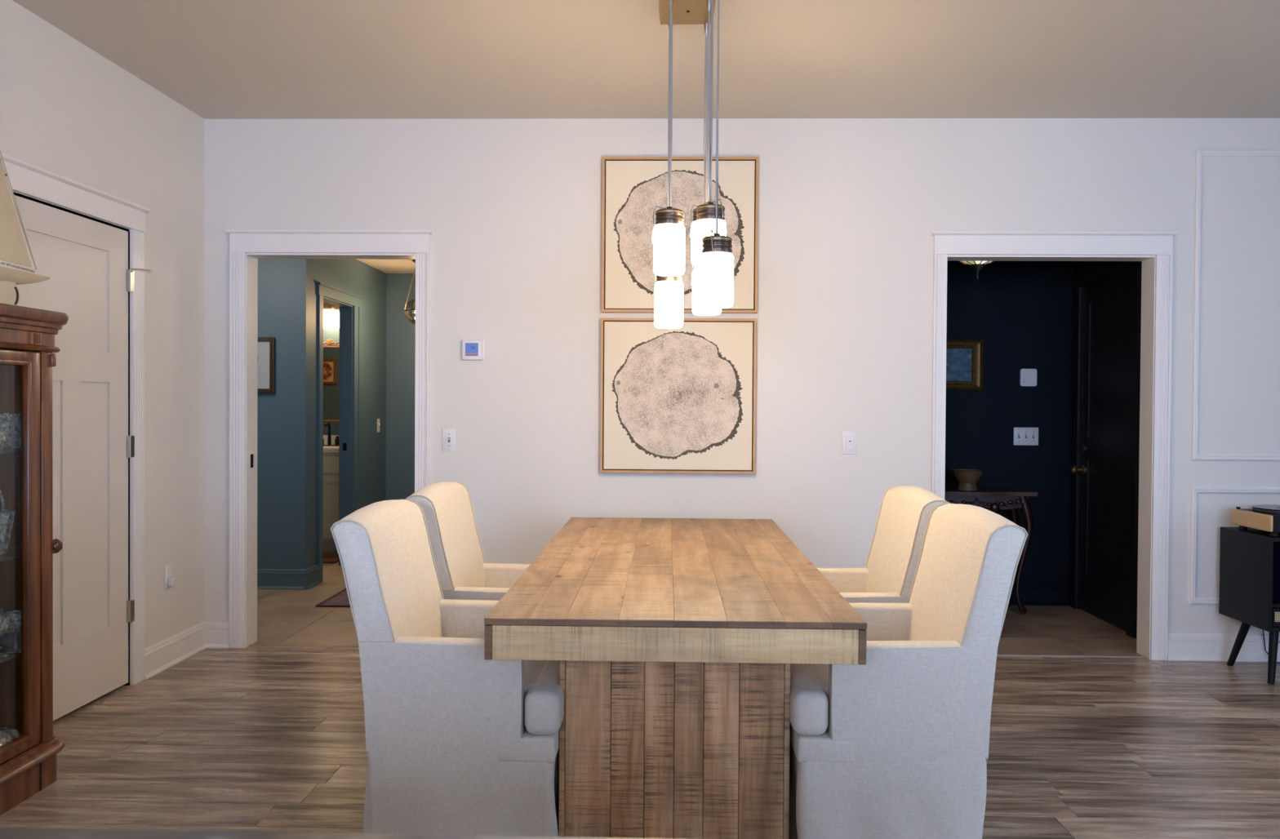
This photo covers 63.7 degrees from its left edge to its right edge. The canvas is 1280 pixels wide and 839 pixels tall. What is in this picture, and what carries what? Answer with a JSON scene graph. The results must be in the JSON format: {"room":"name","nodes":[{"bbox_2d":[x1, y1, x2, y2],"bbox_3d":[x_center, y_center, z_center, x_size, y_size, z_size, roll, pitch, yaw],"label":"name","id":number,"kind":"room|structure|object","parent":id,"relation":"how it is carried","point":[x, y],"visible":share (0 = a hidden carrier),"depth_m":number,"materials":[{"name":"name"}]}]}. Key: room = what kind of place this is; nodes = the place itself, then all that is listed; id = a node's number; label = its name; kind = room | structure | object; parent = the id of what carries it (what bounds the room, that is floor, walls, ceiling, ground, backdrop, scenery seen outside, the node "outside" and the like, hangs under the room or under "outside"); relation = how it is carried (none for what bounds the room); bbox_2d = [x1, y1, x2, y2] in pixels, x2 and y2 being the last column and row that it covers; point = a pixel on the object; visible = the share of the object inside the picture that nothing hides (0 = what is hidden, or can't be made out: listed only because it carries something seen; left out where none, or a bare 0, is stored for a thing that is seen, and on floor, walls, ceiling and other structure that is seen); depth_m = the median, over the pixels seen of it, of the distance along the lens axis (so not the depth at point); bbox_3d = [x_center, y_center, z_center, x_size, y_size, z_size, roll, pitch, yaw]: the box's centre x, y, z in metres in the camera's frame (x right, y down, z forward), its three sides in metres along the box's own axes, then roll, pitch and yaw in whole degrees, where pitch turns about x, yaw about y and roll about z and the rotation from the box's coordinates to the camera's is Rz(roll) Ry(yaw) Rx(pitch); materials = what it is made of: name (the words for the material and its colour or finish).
{"room":"dining room","nodes":[
{"label":"dining room","id":0,"kind":"room"},
{"bbox_2d":[0,0,204,686],"bbox_3d":[-2.420,-0.121,1.398,0.120,2.751,7.870,0,1,2],"label":"wall","id":1,"kind":"structure","parent":0,"point":[67,110],"depth_m":4.81,"materials":[{"name":"paint"}]},
{"bbox_2d":[0,152,150,685],"bbox_3d":[-2.331,0.122,4.179,0.154,2.148,1.067,0,1,2],"label":"trim","id":2,"kind":"structure","parent":1,"relation":"attached to","point":[26,179],"depth_m":4.60,"materials":[{"name":"paint"}]},
{"bbox_2d":[13,195,152,720],"bbox_3d":[-2.270,0.175,4.216,0.108,2.010,0.895,0,1,2],"label":"door","id":3,"kind":"structure","parent":1,"relation":"in","point":[85,260],"depth_m":4.27,"materials":[{"name":"paint"}]},
{"bbox_2d":[164,564,174,590],"bbox_3d":[-2.257,0.756,4.955,0.030,0.116,0.070,0,1,2],"label":"wall outlet","id":4,"kind":"object","parent":1,"relation":"attached to","point":[169,580],"visible":1,"depth_m":4.94,"materials":[{"name":"white plastic"}]},
{"bbox_2d":[167,568,171,575],"bbox_3d":[-2.265,0.731,4.955,0.002,0.034,0.034,0,1,2],"label":"receptacle","id":5,"kind":"object","parent":4,"relation":"attached to","point":[169,570],"depth_m":4.95,"materials":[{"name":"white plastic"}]},
{"bbox_2d":[144,622,206,679],"bbox_3d":[-2.260,1.118,5.021,0.026,0.134,0.623,0,1,2],"label":"baseboard","id":6,"kind":"structure","parent":1,"relation":"attached to","point":[160,656],"depth_m":4.99,"materials":[{"name":"paint"}]},
{"bbox_2d":[257,258,311,569],"bbox_3d":[-3.294,-0.053,7.090,2.040,2.405,0.100,0,1,2],"label":"wall","id":7,"kind":"structure","parent":0,"point":[284,285],"depth_m":7.02,"materials":[{"name":"paint"}]},
{"bbox_2d":[257,337,275,393],"bbox_3d":[-2.699,-0.371,7.002,0.430,0.380,0.033,0,1,2],"label":"framed sketch","id":8,"kind":"object","parent":7,"relation":"attached to","point":[266,345],"visible":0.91,"depth_m":7.00,"materials":[{"name":"paper"}]},
{"bbox_2d":[257,568,304,590],"bbox_3d":[-2.753,1.087,7.028,0.940,0.134,0.026,0,1,2],"label":"baseboard","id":9,"kind":"structure","parent":7,"relation":"attached to","point":[267,579],"depth_m":7.02,"materials":[{"name":"paint"}]},
{"bbox_2d":[323,302,339,435],"bbox_3d":[-3.286,-0.083,9.260,1.940,2.405,0.100,0,1,2],"label":"wall","id":10,"kind":"structure","parent":0,"point":[333,334],"depth_m":9.19,"materials":[{"name":"paint"}]},
{"bbox_2d":[323,338,339,422],"bbox_3d":[-2.837,-0.344,9.172,0.900,0.756,0.041,0,1,2],"label":"bathroom mirror","id":11,"kind":"object","parent":10,"relation":"attached to","point":[331,353],"visible":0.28,"depth_m":9.17,"materials":[{"name":"clear glass"}]},
{"bbox_2d":[323,302,339,328],"bbox_3d":[-2.780,-0.932,9.076,0.850,0.245,0.213,0,1,2],"label":"vanity light","id":12,"kind":"object","parent":10,"relation":"attached to","point":[331,314],"visible":0.23,"depth_m":9.00,"materials":[{"name":"glass"}]},
{"bbox_2d":[310,258,386,567],"bbox_3d":[-2.293,-0.062,8.239,0.100,2.405,2.250,0,1,2],"label":"wall","id":13,"kind":"structure","parent":0,"point":[353,276],"depth_m":8.42,"materials":[{"name":"paint"}]},
{"bbox_2d":[304,564,320,589],"bbox_3d":[-2.267,1.089,7.135,0.026,0.134,0.246,0,1,2],"label":"baseboard","id":14,"kind":"structure","parent":13,"relation":"attached to","point":[311,574],"depth_m":7.11,"materials":[{"name":"paint"}]},
{"bbox_2d":[315,282,362,582],"bbox_3d":[-2.293,0.090,7.715,0.130,2.115,1.000,0,1,2],"label":"trim","id":15,"kind":"structure","parent":13,"relation":"attached to","point":[349,304],"depth_m":8.03,"materials":[{"name":"paint"}]},
{"bbox_2d":[377,418,380,432],"bbox_3d":[-2.221,0.051,8.767,0.016,0.114,0.072,0,1,2],"label":"light switch","id":16,"kind":"object","parent":13,"relation":"attached to","point":[378,420],"visible":1,"depth_m":8.76,"materials":[{"name":"white plastic"}]},
{"bbox_2d":[355,258,415,273],"bbox_3d":[-2.296,-1.293,7.401,4.000,0.080,3.890,0,1,2],"label":"ceiling","id":17,"kind":"structure","parent":0,"point":[387,266],"depth_m":8.47,"materials":[{"name":"paint"}]},
{"bbox_2d":[403,259,415,324],"bbox_3d":[-1.751,-1.003,8.136,0.226,0.512,0.226,0,1,2],"label":"globe pendant","id":18,"kind":"object","parent":17,"relation":"hanging from","point":[409,305],"visible":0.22,"depth_m":8.17,"materials":[{"name":"metal"}]},
{"bbox_2d":[386,273,415,500],"bbox_3d":[-1.241,-0.066,9.046,1.960,2.405,0.120,0,1,2],"label":"wall","id":19,"kind":"structure","parent":0,"point":[397,285],"depth_m":9.01,"materials":[{"name":"paint"}]},
{"bbox_2d":[403,305,415,499],"bbox_3d":[-1.614,0.069,8.990,0.900,2.130,0.016,0,1,2],"label":"trim","id":20,"kind":"structure","parent":19,"relation":"attached to","point":[407,423],"depth_m":8.99,"materials":[{"name":"paint"}]},
{"bbox_2d":[412,314,415,493],"bbox_3d":[-1.577,0.105,8.964,0.825,2.040,0.066,0,1,2],"label":"door","id":21,"kind":"structure","parent":19,"relation":"in","point":[414,315],"depth_m":8.99,"materials":[{"name":"paint"}]},
{"bbox_2d":[0,552,1279,838],"bbox_3d":[0.090,1.284,3.382,9.020,0.120,12.170,0,1,2],"label":"floor","id":22,"kind":"structure","parent":0,"point":[249,739],"depth_m":3.89,"materials":[{"name":"wood"}]},
{"bbox_2d":[0,302,68,815],"bbox_3d":[-2.122,0.432,2.969,0.401,1.566,1.260,0,1,2],"label":"curio cabinet","id":23,"kind":"object","parent":22,"relation":"on","point":[28,762],"visible":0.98,"depth_m":3.36,"materials":[{"name":"brown wood"}]},
{"bbox_2d":[0,608,3,648],"bbox_3d":[-2.117,0.685,3.357,0.072,0.128,0.072,0,1,2],"label":"goblet","id":24,"kind":"object","parent":23,"relation":"on","point":[1,609],"visible":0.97,"depth_m":3.37,"materials":[{"name":"white"}]},
{"bbox_2d":[0,420,9,449],"bbox_3d":[-2.045,0.049,3.246,0.098,0.094,0.101,0,1,2],"label":"crystal bowl","id":25,"kind":"object","parent":23,"relation":"on","point":[4,426],"visible":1,"depth_m":3.26,"materials":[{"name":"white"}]},
{"bbox_2d":[0,613,9,657],"bbox_3d":[-2.039,0.687,3.265,0.072,0.128,0.072,0,1,2],"label":"goblet","id":26,"kind":"object","parent":23,"relation":"on","point":[5,629],"visible":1,"depth_m":3.27,"materials":[{"name":"white"}]},
{"bbox_2d":[0,729,13,746],"bbox_3d":[-2.062,1.022,3.260,0.148,0.073,0.148,0,1,2],"label":"glass dome","id":27,"kind":"object","parent":23,"relation":"on","point":[6,737],"visible":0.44,"depth_m":3.28,"materials":[{"name":"clear glass"}]},
{"bbox_2d":[0,489,15,555],"bbox_3d":[-2.076,0.320,3.301,0.127,0.227,0.130,0,1,2],"label":"basket","id":28,"kind":"object","parent":23,"relation":"on","point":[9,517],"visible":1,"depth_m":3.32,"materials":[{"name":"white"}]},
{"bbox_2d":[0,413,20,448],"bbox_3d":[-2.072,0.036,3.387,0.102,0.116,0.105,0,1,2],"label":"crystal bowl","id":29,"kind":"object","parent":23,"relation":"on","point":[16,415],"visible":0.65,"depth_m":3.38,"materials":[{"name":"white"}]},
{"bbox_2d":[0,727,20,743],"bbox_3d":[-2.089,1.035,3.371,0.111,0.045,0.111,0,1,2],"label":"glass dish","id":30,"kind":"object","parent":23,"relation":"on","point":[14,732],"visible":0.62,"depth_m":3.38,"materials":[{"name":"clear glass"}]},
{"bbox_2d":[0,446,20,453],"bbox_3d":[-2.148,0.105,2.966,0.300,0.008,1.112,0,1,2],"label":"glass shelf","id":31,"kind":"object","parent":23,"relation":"attached to","point":[6,451],"depth_m":3.38,"materials":[{"name":"white"}]},
{"bbox_2d":[0,613,21,643],"bbox_3d":[-2.114,0.702,3.467,0.072,0.089,0.072,0,1,2],"label":"glass tumbler","id":32,"kind":"object","parent":23,"relation":"on","point":[3,637],"visible":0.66,"depth_m":3.46,"materials":[{"name":"white"}]},
{"bbox_2d":[0,637,21,662],"bbox_3d":[-2.153,0.758,2.975,0.300,0.008,1.112,0,1,2],"label":"glass shelf","id":33,"kind":"object","parent":23,"relation":"attached to","point":[5,646],"depth_m":3.41,"materials":[{"name":"white"}]},
{"bbox_2d":[0,545,21,562],"bbox_3d":[-2.151,0.443,2.970,0.300,0.008,1.112,0,1,2],"label":"glass shelf","id":34,"kind":"object","parent":23,"relation":"attached to","point":[14,552],"depth_m":3.39,"materials":[{"name":"white"}]},
{"bbox_2d":[2,609,21,653],"bbox_3d":[-2.018,0.686,3.329,0.072,0.128,0.072,0,1,2],"label":"goblet","id":35,"kind":"object","parent":23,"relation":"on","point":[14,650],"visible":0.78,"depth_m":3.33,"materials":[{"name":"white"}]},
{"bbox_2d":[0,150,49,306],"bbox_3d":[-2.053,-0.820,3.112,0.110,0.933,0.895,0,1,2],"label":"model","id":36,"kind":"object","parent":23,"relation":"on","point":[13,249],"visible":1,"depth_m":3.33},
{"bbox_2d":[0,826,646,838],"bbox_3d":[-0.368,0.801,0.462,2.650,0.920,0.782,0,1,2],"label":"kitchen island","id":37,"kind":"object","parent":22,"relation":"on","point":[5,833],"visible":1,"depth_m":0.83,"materials":[{"name":"grey stone"}]},
{"bbox_2d":[322,435,338,552],"bbox_3d":[-3.027,0.633,8.944,1.385,0.985,0.534,0,1,2],"label":"bathroom vanity","id":38,"kind":"object","parent":22,"relation":"on","point":[331,453],"visible":0.02,"depth_m":8.67,"materials":[{"name":"paint"}]},
{"bbox_2d":[323,435,338,453],"bbox_3d":[-3.024,0.208,8.938,1.385,0.135,0.533,0,1,2],"label":"countertop","id":39,"kind":"structure","parent":38,"relation":"on","point":[326,449],"depth_m":8.90,"materials":[{"name":"stone"}]},
{"bbox_2d":[323,422,338,446],"bbox_3d":[-2.748,0.129,9.072,0.252,0.209,0.133,0,1,2],"label":"faucet","id":40,"kind":"object","parent":39,"relation":"on","point":[329,439],"visible":0.56,"depth_m":9.10,"materials":[{"name":"black paint"}]},
{"bbox_2d":[322,553,338,563],"bbox_3d":[-2.777,1.129,8.393,0.720,0.012,0.440,0,1,2],"label":"bath mat","id":41,"kind":"object","parent":22,"relation":"on","point":[326,557],"visible":0.18,"depth_m":8.37,"materials":[{"name":"brown fabric"}]},
{"bbox_2d":[315,588,350,607],"bbox_3d":[-1.585,1.156,7.034,0.835,0.011,1.265,0,1,2],"label":"rug","id":42,"kind":"object","parent":22,"relation":"on","point":[340,599],"visible":0.19,"depth_m":6.55,"materials":[{"name":"purple fabric"}]},
{"bbox_2d":[330,499,563,837],"bbox_3d":[-0.496,0.731,2.950,0.599,0.982,0.639,0,1,2],"label":"armchair","id":43,"kind":"object","parent":22,"relation":"on","point":[459,741],"visible":0.77,"depth_m":2.66,"materials":[{"name":"fabric"}]},
{"bbox_2d":[524,660,563,735],"bbox_3d":[-0.415,0.755,2.948,0.434,0.117,0.598,0,1,2],"label":"seat cushion","id":44,"kind":"object","parent":43,"relation":"on","point":[543,691],"depth_m":2.66,"materials":[{"name":"fabric"}]},
{"bbox_2d":[405,481,530,600],"bbox_3d":[-0.476,0.721,3.692,0.599,0.982,0.639,0,1,2],"label":"armchair","id":45,"kind":"object","parent":22,"relation":"on","point":[464,573],"visible":0.1,"depth_m":3.58,"materials":[{"name":"fabric"}]},
{"bbox_2d":[484,517,866,838],"bbox_3d":[0.109,0.840,3.539,0.904,0.763,2.206,0,1,2],"label":"dining table","id":46,"kind":"object","parent":22,"relation":"on","point":[700,624],"visible":1,"depth_m":2.73,"materials":[{"name":"brown wood"}]},
{"bbox_2d":[817,485,950,603],"bbox_3d":[0.720,0.729,3.644,0.599,0.982,0.639,0,1,2],"label":"armchair","id":47,"kind":"object","parent":22,"relation":"on","point":[888,574],"visible":0.11,"depth_m":3.55,"materials":[{"name":"fabric"}]},
{"bbox_2d":[788,503,1028,838],"bbox_3d":[0.702,0.739,2.948,0.599,0.982,0.639,0,1,2],"label":"armchair","id":48,"kind":"object","parent":22,"relation":"on","point":[895,744],"visible":0.82,"depth_m":2.66,"materials":[{"name":"fabric"}]},
{"bbox_2d":[790,663,828,735],"bbox_3d":[0.620,0.762,2.950,0.434,0.117,0.598,0,1,2],"label":"seat cushion","id":49,"kind":"object","parent":48,"relation":"on","point":[809,682],"depth_m":2.67,"materials":[{"name":"fabric"}]},
{"bbox_2d":[944,487,1037,614],"bbox_3d":[1.917,0.811,6.429,0.985,0.752,0.389,0,1,2],"label":"console table","id":50,"kind":"object","parent":22,"relation":"on","point":[1011,499],"visible":0.43,"depth_m":6.28,"materials":[{"name":"wood"}]},
{"bbox_2d":[951,469,983,490],"bbox_3d":[2.032,0.375,6.394,0.192,0.124,0.192,0,1,2],"label":"footed bowl","id":51,"kind":"object","parent":50,"relation":"on","point":[966,479],"visible":1,"depth_m":6.34,"materials":[{"name":"brown wood"}]},
{"bbox_2d":[996,653,1146,657],"bbox_3d":[2.064,1.212,5.275,1.044,0.016,0.026,0,1,2],"label":"threshold","id":52,"kind":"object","parent":22,"relation":"on","point":[997,655],"depth_m":5.26,"materials":[{"name":"grey wood"}]},
{"bbox_2d":[1218,527,1279,684],"bbox_3d":[3.352,0.886,4.940,0.908,0.686,0.422,0,1,2],"label":"console","id":53,"kind":"object","parent":22,"relation":"on","point":[1246,557],"visible":1,"depth_m":4.90,"materials":[{"name":"black paint"}]},
{"bbox_2d":[1231,506,1279,537],"bbox_3d":[3.126,0.467,4.907,0.433,0.152,0.338,0,1,2],"label":"turntable","id":54,"kind":"object","parent":53,"relation":"on","point":[1267,520],"visible":0.98,"depth_m":4.86,"materials":[{"name":"beige wood"}]},
{"bbox_2d":[1252,505,1279,510],"bbox_3d":[3.093,0.422,4.911,0.302,0.003,0.302,0,1,2],"label":"vinyl record","id":55,"kind":"object","parent":54,"relation":"on","point":[1263,507],"visible":1,"depth_m":4.93,"materials":[{"name":"black plastic"}]},
{"bbox_2d":[1262,630,1279,663],"bbox_3d":[3.186,1.069,5.146,0.130,0.299,0.022,1,1,21],"label":"power cable","id":56,"kind":"object","parent":53,"relation":"hanging from","point":[1263,630],"visible":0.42,"depth_m":5.17,"materials":[{"name":"black paint"}]},
{"bbox_2d":[1272,600,1279,607],"bbox_3d":[3.352,0.861,4.940,0.868,0.015,0.380,0,1,2],"label":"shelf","id":57,"kind":"object","parent":53,"relation":"attached to","point":[1275,604],"depth_m":4.76,"materials":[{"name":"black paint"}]},
{"bbox_2d":[12,0,1279,119],"bbox_3d":[0.757,-1.524,1.305,7.617,0.100,8.130,0,1,2],"label":"ceiling","id":58,"kind":"structure","parent":0,"point":[215,59],"depth_m":4.31,"materials":[{"name":"paint"}]},
{"bbox_2d":[651,0,733,328],"bbox_3d":[0.175,-0.927,3.381,0.783,1.217,0.939,0,1,-34],"label":"pendant lamp","id":59,"kind":"object","parent":58,"relation":"attached to","point":[717,258],"depth_m":3.35,"materials":[{"name":"white glass"}]},
{"bbox_2d":[204,118,1279,634],"bbox_3d":[1.143,-0.152,5.310,7.037,2.751,0.140,0,1,2],"label":"wall","id":60,"kind":"structure","parent":0,"point":[849,209],"depth_m":5.25,"materials":[{"name":"paint"}]},
{"bbox_2d":[203,621,229,648],"bbox_3d":[-2.195,1.115,5.333,0.139,0.134,0.026,0,1,2],"label":"baseboard","id":61,"kind":"structure","parent":60,"relation":"attached to","point":[217,633],"depth_m":5.33,"materials":[{"name":"paint"}]},
{"bbox_2d":[248,644,359,647],"bbox_3d":[-1.603,1.187,5.372,0.882,0.015,0.026,0,1,2],"label":"threshold","id":62,"kind":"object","parent":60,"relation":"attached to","point":[250,645],"depth_m":5.37,"materials":[{"name":"wood"}]},
{"bbox_2d":[225,229,432,648],"bbox_3d":[-1.600,0.107,5.370,1.060,2.156,0.175,0,1,2],"label":"trim","id":63,"kind":"structure","parent":60,"relation":"attached to","point":[246,246],"depth_m":5.31,"materials":[{"name":"paint"}]},
{"bbox_2d":[441,428,456,451],"bbox_3d":[-0.982,0.105,5.289,0.074,0.117,0.020,0,1,2],"label":"light switch","id":64,"kind":"object","parent":60,"relation":"attached to","point":[448,435],"visible":1,"depth_m":5.29,"materials":[{"name":"white plastic"}]},
{"bbox_2d":[462,339,485,360],"bbox_3d":[-0.853,-0.356,5.276,0.120,0.106,0.026,0,1,2],"label":"thermostat","id":65,"kind":"object","parent":60,"relation":"attached to","point":[472,349],"visible":1,"depth_m":5.26,"materials":[{"name":"white plastic"}]},
{"bbox_2d":[600,317,756,474],"bbox_3d":[0.193,-0.120,5.244,0.790,0.787,0.041,0,1,2],"label":"picture","id":66,"kind":"object","parent":60,"relation":"attached to","point":[682,400],"visible":0.99,"depth_m":5.23,"materials":[{"name":"beige paper"}]},
{"bbox_2d":[616,380,724,399],"bbox_3d":[0.153,-0.150,5.230,0.547,0.095,0.001,0,1,2],"label":"print","id":67,"kind":"object","parent":66,"relation":"attached to","point":[716,385],"depth_m":5.22},
{"bbox_2d":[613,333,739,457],"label":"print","id":68,"kind":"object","parent":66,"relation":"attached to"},
{"bbox_2d":[612,331,742,459],"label":"print","id":69,"kind":"object","parent":66,"relation":"attached to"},
{"bbox_2d":[601,156,758,313],"bbox_3d":[0.202,-0.936,5.233,0.790,0.785,0.041,0,1,2],"label":"picture","id":70,"kind":"object","parent":60,"relation":"attached to","point":[633,187],"visible":0.68,"depth_m":5.22,"materials":[{"name":"beige paper"}]},
{"bbox_2d":[613,169,744,294],"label":"print","id":71,"kind":"object","parent":70,"relation":"attached to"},
{"bbox_2d":[842,431,857,454],"bbox_3d":[1.067,0.117,5.240,0.074,0.120,0.011,0,1,2],"label":"dimmer switch","id":72,"kind":"object","parent":60,"relation":"attached to","point":[849,437],"visible":1,"depth_m":5.24,"materials":[{"name":"white plastic"}]},
{"bbox_2d":[930,231,1177,660],"bbox_3d":[2.076,0.132,5.273,1.216,2.156,0.175,0,1,2],"label":"trim","id":73,"kind":"structure","parent":60,"relation":"attached to","point":[1154,250],"depth_m":5.20,"materials":[{"name":"paint"}]},
{"bbox_2d":[1167,633,1279,662],"bbox_3d":[3.596,1.155,5.180,1.867,0.134,0.026,0,1,2],"label":"baseboard","id":74,"kind":"structure","parent":60,"relation":"attached to","point":[1180,646],"depth_m":5.20,"materials":[{"name":"paint"}]},
{"bbox_2d":[1189,487,1279,604],"bbox_3d":[3.508,0.642,5.180,1.452,0.589,0.016,0,1,2],"label":"trim","id":75,"kind":"structure","parent":60,"relation":"attached to","point":[1193,599],"depth_m":5.19,"materials":[{"name":"paint"}]},
{"bbox_2d":[1191,150,1279,461],"bbox_3d":[3.516,-0.569,5.163,1.452,1.557,0.016,0,1,2],"label":"trim","id":76,"kind":"structure","parent":60,"relation":"attached to","point":[1199,153],"depth_m":5.18,"materials":[{"name":"paint"}]},
{"bbox_2d":[945,261,1073,584],"bbox_3d":[2.078,-0.109,6.686,2.600,2.600,0.100,0,1,2],"label":"wall","id":77,"kind":"structure","parent":0,"point":[1022,312],"depth_m":6.63,"materials":[{"name":"paint"}]},
{"bbox_2d":[946,339,983,390],"bbox_3d":[1.964,-0.351,6.614,0.472,0.321,0.042,0,1,2],"label":"painting","id":78,"kind":"object","parent":77,"relation":"attached to","point":[964,357],"visible":0.45,"depth_m":6.62,"materials":[{"name":"paint"}]},
{"bbox_2d":[1013,427,1038,445],"bbox_3d":[2.483,0.108,6.618,0.158,0.115,0.020,0,1,2],"label":"switch","id":79,"kind":"object","parent":77,"relation":"attached to","point":[1022,436],"visible":1,"depth_m":6.62,"materials":[{"name":"white plastic"}]},
{"bbox_2d":[1019,368,1036,386],"bbox_3d":[2.493,-0.270,6.614,0.104,0.112,0.018,0,1,2],"label":"alarm keypad","id":80,"kind":"object","parent":77,"relation":"attached to","point":[1028,377],"visible":1,"depth_m":6.61,"materials":[{"name":"white plastic"}]},
{"bbox_2d":[1008,583,1070,605],"bbox_3d":[1.768,1.122,6.649,2.000,0.134,0.026,0,1,2],"label":"baseboard","id":81,"kind":"structure","parent":77,"relation":"attached to","point":[1031,594],"depth_m":6.62,"materials":[{"name":"paint"}]},
{"bbox_2d":[1070,261,1142,638],"bbox_3d":[2.829,-0.094,5.976,0.140,2.600,1.280,0,1,2],"label":"wall","id":82,"kind":"structure","parent":0,"point":[1079,267],"depth_m":6.47,"materials":[{"name":"paint"}]},
{"bbox_2d":[1071,273,1130,630],"bbox_3d":[2.746,0.182,6.133,0.112,2.018,0.714,0,1,2],"label":"door","id":83,"kind":"structure","parent":82,"relation":"in","point":[1103,469],"depth_m":6.14,"materials":[{"name":"black paint"}]},
{"bbox_2d":[1070,261,1141,638],"bbox_3d":[2.752,0.148,6.127,0.020,2.110,0.890,0,1,2],"label":"trim","id":84,"kind":"structure","parent":82,"relation":"attached to","point":[1121,268],"depth_m":5.76,"materials":[{"name":"black paint"}]},
{"bbox_3d":[2.019,-1.440,5.979,2.700,0.080,1.280,0,1,2],"label":"ceiling","id":85,"kind":"structure","parent":0,"visible":0},
{"bbox_2d":[959,261,994,279],"bbox_3d":[1.932,-1.099,5.886,0.306,0.600,0.306,0,1,2],"label":"glass light","id":86,"kind":"object","parent":85,"relation":"hanging from","point":[977,266],"visible":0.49,"depth_m":5.87,"materials":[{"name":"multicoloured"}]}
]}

